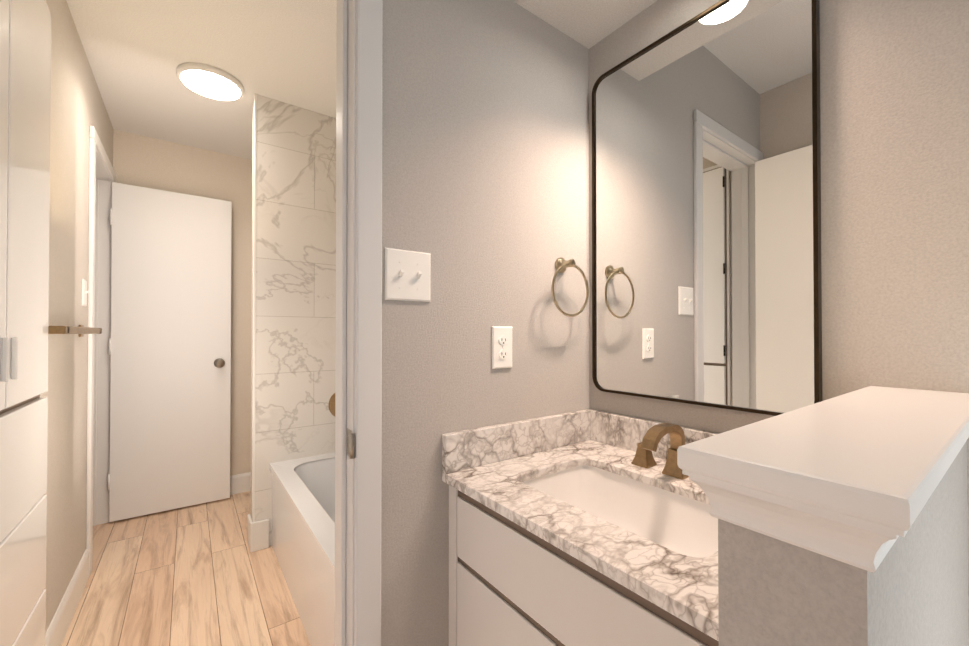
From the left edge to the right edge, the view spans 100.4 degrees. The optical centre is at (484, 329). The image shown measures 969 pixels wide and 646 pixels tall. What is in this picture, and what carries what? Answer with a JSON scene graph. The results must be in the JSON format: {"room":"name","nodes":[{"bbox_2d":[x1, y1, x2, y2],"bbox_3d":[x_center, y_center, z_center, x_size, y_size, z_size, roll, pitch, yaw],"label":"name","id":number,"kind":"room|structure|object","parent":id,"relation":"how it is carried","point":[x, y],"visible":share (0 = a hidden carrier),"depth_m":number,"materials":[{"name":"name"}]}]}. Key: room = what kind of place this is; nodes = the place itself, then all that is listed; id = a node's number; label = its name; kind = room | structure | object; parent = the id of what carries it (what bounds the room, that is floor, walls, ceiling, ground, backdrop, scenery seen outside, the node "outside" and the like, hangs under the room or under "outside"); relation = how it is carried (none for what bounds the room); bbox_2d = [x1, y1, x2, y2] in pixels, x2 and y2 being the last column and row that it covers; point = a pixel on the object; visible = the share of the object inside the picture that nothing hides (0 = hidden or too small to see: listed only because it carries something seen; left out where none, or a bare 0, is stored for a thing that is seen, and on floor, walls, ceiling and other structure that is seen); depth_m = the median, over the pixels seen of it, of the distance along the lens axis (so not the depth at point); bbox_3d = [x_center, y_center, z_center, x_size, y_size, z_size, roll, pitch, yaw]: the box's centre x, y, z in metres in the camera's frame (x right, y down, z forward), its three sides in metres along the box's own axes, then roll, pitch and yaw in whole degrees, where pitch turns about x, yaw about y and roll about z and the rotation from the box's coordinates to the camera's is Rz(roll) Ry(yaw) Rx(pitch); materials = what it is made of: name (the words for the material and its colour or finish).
{"room":"bathroom","nodes":[
{"label":"bathroom","id":0,"kind":"room"},
{"bbox_2d":[41,0,113,630],"bbox_3d":[-0.875,-0.136,0.453,0.120,2.540,5.170,0,-1,-36],"label":"wall","id":1,"kind":"structure","parent":0,"point":[77,108],"depth_m":1.57,"materials":[{"name":"beige paint"}]},
{"bbox_2d":[45,549,88,645],"bbox_3d":[-1.593,1.078,1.535,0.013,0.130,0.836,0,-1,-36],"label":"baseboard","id":2,"kind":"structure","parent":1,"relation":"attached to","point":[55,634],"depth_m":1.56,"materials":[{"name":"white paint"}]},
{"bbox_2d":[48,325,101,336],"bbox_3d":[-1.545,0.003,1.524,0.066,0.052,0.670,0,-1,-36],"label":"towel bar","id":3,"kind":"object","parent":1,"relation":"attached to","point":[81,330],"visible":0.73,"depth_m":1.37,"materials":[{"name":"gold metal"}]},
{"bbox_2d":[82,279,88,305],"bbox_3d":[-1.779,-0.165,1.806,0.019,0.117,0.072,0,-1,-36],"label":"bathroom light switch","id":4,"kind":"object","parent":1,"relation":"attached to","point":[84,292],"visible":0.96,"depth_m":1.79,"materials":[{"name":"white plastic"}]},
{"bbox_2d":[86,126,116,575],"bbox_3d":[-2.105,0.097,2.141,0.141,2.102,0.734,0,-1,-36],"label":"door frame","id":5,"kind":"structure","parent":1,"relation":"attached to","point":[102,176],"depth_m":2.38,"materials":[{"name":"white paint"}]},
{"bbox_2d":[113,129,251,475],"bbox_3d":[-1.678,-0.114,2.995,1.590,2.540,0.120,0,-1,-36],"label":"wall","id":6,"kind":"structure","parent":0,"point":[146,162],"depth_m":2.85,"materials":[{"name":"beige paint"}]},
{"bbox_2d":[107,182,231,521],"bbox_3d":[-1.985,0.131,2.585,0.615,2.018,0.171,0,-1,-36],"label":"door","id":7,"kind":"structure","parent":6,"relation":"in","point":[170,369],"depth_m":2.55,"materials":[{"name":"white paint"}]},
{"bbox_2d":[230,472,250,494],"bbox_3d":[-1.680,1.090,2.900,1.446,0.130,0.013,0,-1,-36],"label":"baseboard","id":8,"kind":"structure","parent":6,"relation":"attached to","point":[239,483],"depth_m":2.86,"materials":[{"name":"white paint"}]},
{"bbox_2d":[61,491,310,645],"bbox_3d":[-0.694,1.165,0.575,2.850,0.060,5.170,0,-1,-36],"label":"floor","id":9,"kind":"structure","parent":0,"point":[198,575],"depth_m":1.79,"materials":[{"name":"brown wood"}]},
{"bbox_2d":[0,0,50,645],"bbox_3d":[-1.113,0.078,0.922,0.051,2.120,0.730,0,-1,-36],"label":"linen cabinet","id":10,"kind":"object","parent":9,"relation":"on","point":[25,62],"visible":1,"depth_m":1.03,"materials":[{"name":"white paint"}]},
{"bbox_2d":[270,452,334,645],"bbox_3d":[-0.435,0.925,1.792,0.726,0.440,1.394,0,-1,-36],"label":"bathtub","id":11,"kind":"object","parent":9,"relation":"on","point":[303,518],"visible":0.27,"depth_m":1.64,"materials":[{"name":"white ceramic"}]},
{"bbox_2d":[442,409,718,645],"bbox_3d":[0.329,0.699,0.891,0.582,0.876,0.714,0,-1,-36],"label":"bathroom vanity","id":12,"kind":"object","parent":9,"relation":"on","point":[576,528],"visible":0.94,"depth_m":0.88,"materials":[{"name":"white paint"}]},
{"bbox_2d":[631,423,688,479],"bbox_3d":[0.444,0.293,0.976,0.183,0.129,0.232,0,-1,-36],"label":"faucet","id":13,"kind":"object","parent":12,"relation":"on","point":[648,444],"visible":0.56,"depth_m":0.99,"materials":[{"name":"gold metal"}]},
{"bbox_2d":[66,0,336,159],"bbox_3d":[-1.035,-1.288,2.026,1.710,0.100,2.460,0,-1,-36],"label":"ceiling","id":14,"kind":"structure","parent":0,"point":[137,52],"depth_m":1.85,"materials":[{"name":"paint"}]},
{"bbox_2d":[176,62,243,100],"bbox_3d":[-1.359,-1.222,2.011,0.280,0.030,0.280,0,-1,-36],"label":"ceiling light","id":15,"kind":"object","parent":14,"relation":"attached to","point":[209,81],"depth_m":1.98,"materials":[{"name":"white paint"}]},
{"bbox_2d":[250,93,335,545],"bbox_3d":[-0.907,-0.042,2.387,0.816,2.385,0.112,0,-1,-36],"label":"tiled wall","id":16,"kind":"structure","parent":0,"point":[293,339],"depth_m":2.21,"materials":[{"name":"white tile"}]},
{"bbox_2d":[247,514,268,547],"bbox_3d":[-0.939,1.076,2.414,0.825,0.150,0.041,0,-1,-36],"label":"baseboard","id":17,"kind":"structure","parent":16,"relation":"attached to","point":[257,540],"depth_m":2.11,"materials":[{"name":"white paint"}]},
{"bbox_2d":[329,393,334,415],"bbox_3d":[-0.766,-0.053,2.292,0.169,1.429,0.211,0,-1,-36],"label":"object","id":18,"kind":"object","parent":16,"relation":"attached to","point":[332,404],"depth_m":2.33,"materials":[{"name":"gold metal"}]},
{"bbox_2d":[381,0,589,645],"bbox_3d":[-0.275,-0.082,0.975,1.466,2.440,0.124,0,-1,-36],"label":"wall","id":19,"kind":"structure","parent":0,"point":[485,153],"depth_m":1.07,"materials":[{"name":"beige paint"}]},
{"bbox_2d":[335,0,382,645],"bbox_3d":[-0.571,0.080,0.757,0.732,2.112,0.158,0,-1,-36],"label":"trim","id":20,"kind":"structure","parent":19,"relation":"attached to","point":[358,435],"depth_m":0.90,"materials":[{"name":"white paint"}]},
{"bbox_2d":[385,248,430,301],"bbox_3d":[-0.177,-0.129,0.959,0.118,0.120,0.019,0,-1,-36],"label":"light switch","id":21,"kind":"object","parent":19,"relation":"attached to","point":[407,275],"depth_m":0.96,"materials":[{"name":"white plastic"}]},
{"bbox_2d":[492,326,511,368],"bbox_3d":[0.051,0.050,1.131,0.072,0.117,0.008,0,-1,-36],"label":"outlet","id":22,"kind":"object","parent":19,"relation":"attached to","point":[501,346],"visible":1,"depth_m":1.12,"materials":[{"name":"white plastic"}]},
{"bbox_2d":[551,257,588,316],"bbox_3d":[0.255,-0.133,1.254,0.164,0.188,0.054,0,-1,-36],"label":"towel ring","id":23,"kind":"object","parent":19,"relation":"attached to","point":[561,264],"visible":1,"depth_m":1.25,"materials":[{"name":"gold metal"}]},
{"bbox_2d":[589,0,968,596],"bbox_3d":[0.406,-0.128,1.391,0.124,2.540,5.170,0,-1,-36],"label":"wall","id":24,"kind":"structure","parent":0,"point":[894,104],"depth_m":0.78,"materials":[{"name":"beige paint"}]},
{"bbox_2d":[515,0,656,48],"bbox_3d":[0.951,-1.133,0.275,0.326,0.350,2.470,0,-1,-36],"label":"ceiling","id":25,"kind":"structure","parent":24,"relation":"attached to","point":[588,24],"depth_m":1.22,"materials":[{"name":"paint"}]},
{"bbox_2d":[592,0,821,415],"bbox_3d":[0.535,-0.312,1.092,0.022,1.014,0.588,0,-1,-36],"label":"mirror","id":26,"kind":"object","parent":24,"relation":"attached to","point":[706,221],"visible":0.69,"depth_m":1.02,"materials":[{"name":"brown metal"}]},
{"bbox_2d":[677,386,968,645],"bbox_3d":[0.513,0.621,0.522,0.722,1.026,0.149,0,-1,-36],"label":"wall","id":27,"kind":"structure","parent":0,"point":[843,520],"depth_m":0.34,"materials":[{"name":"beige paint"}]}
]}

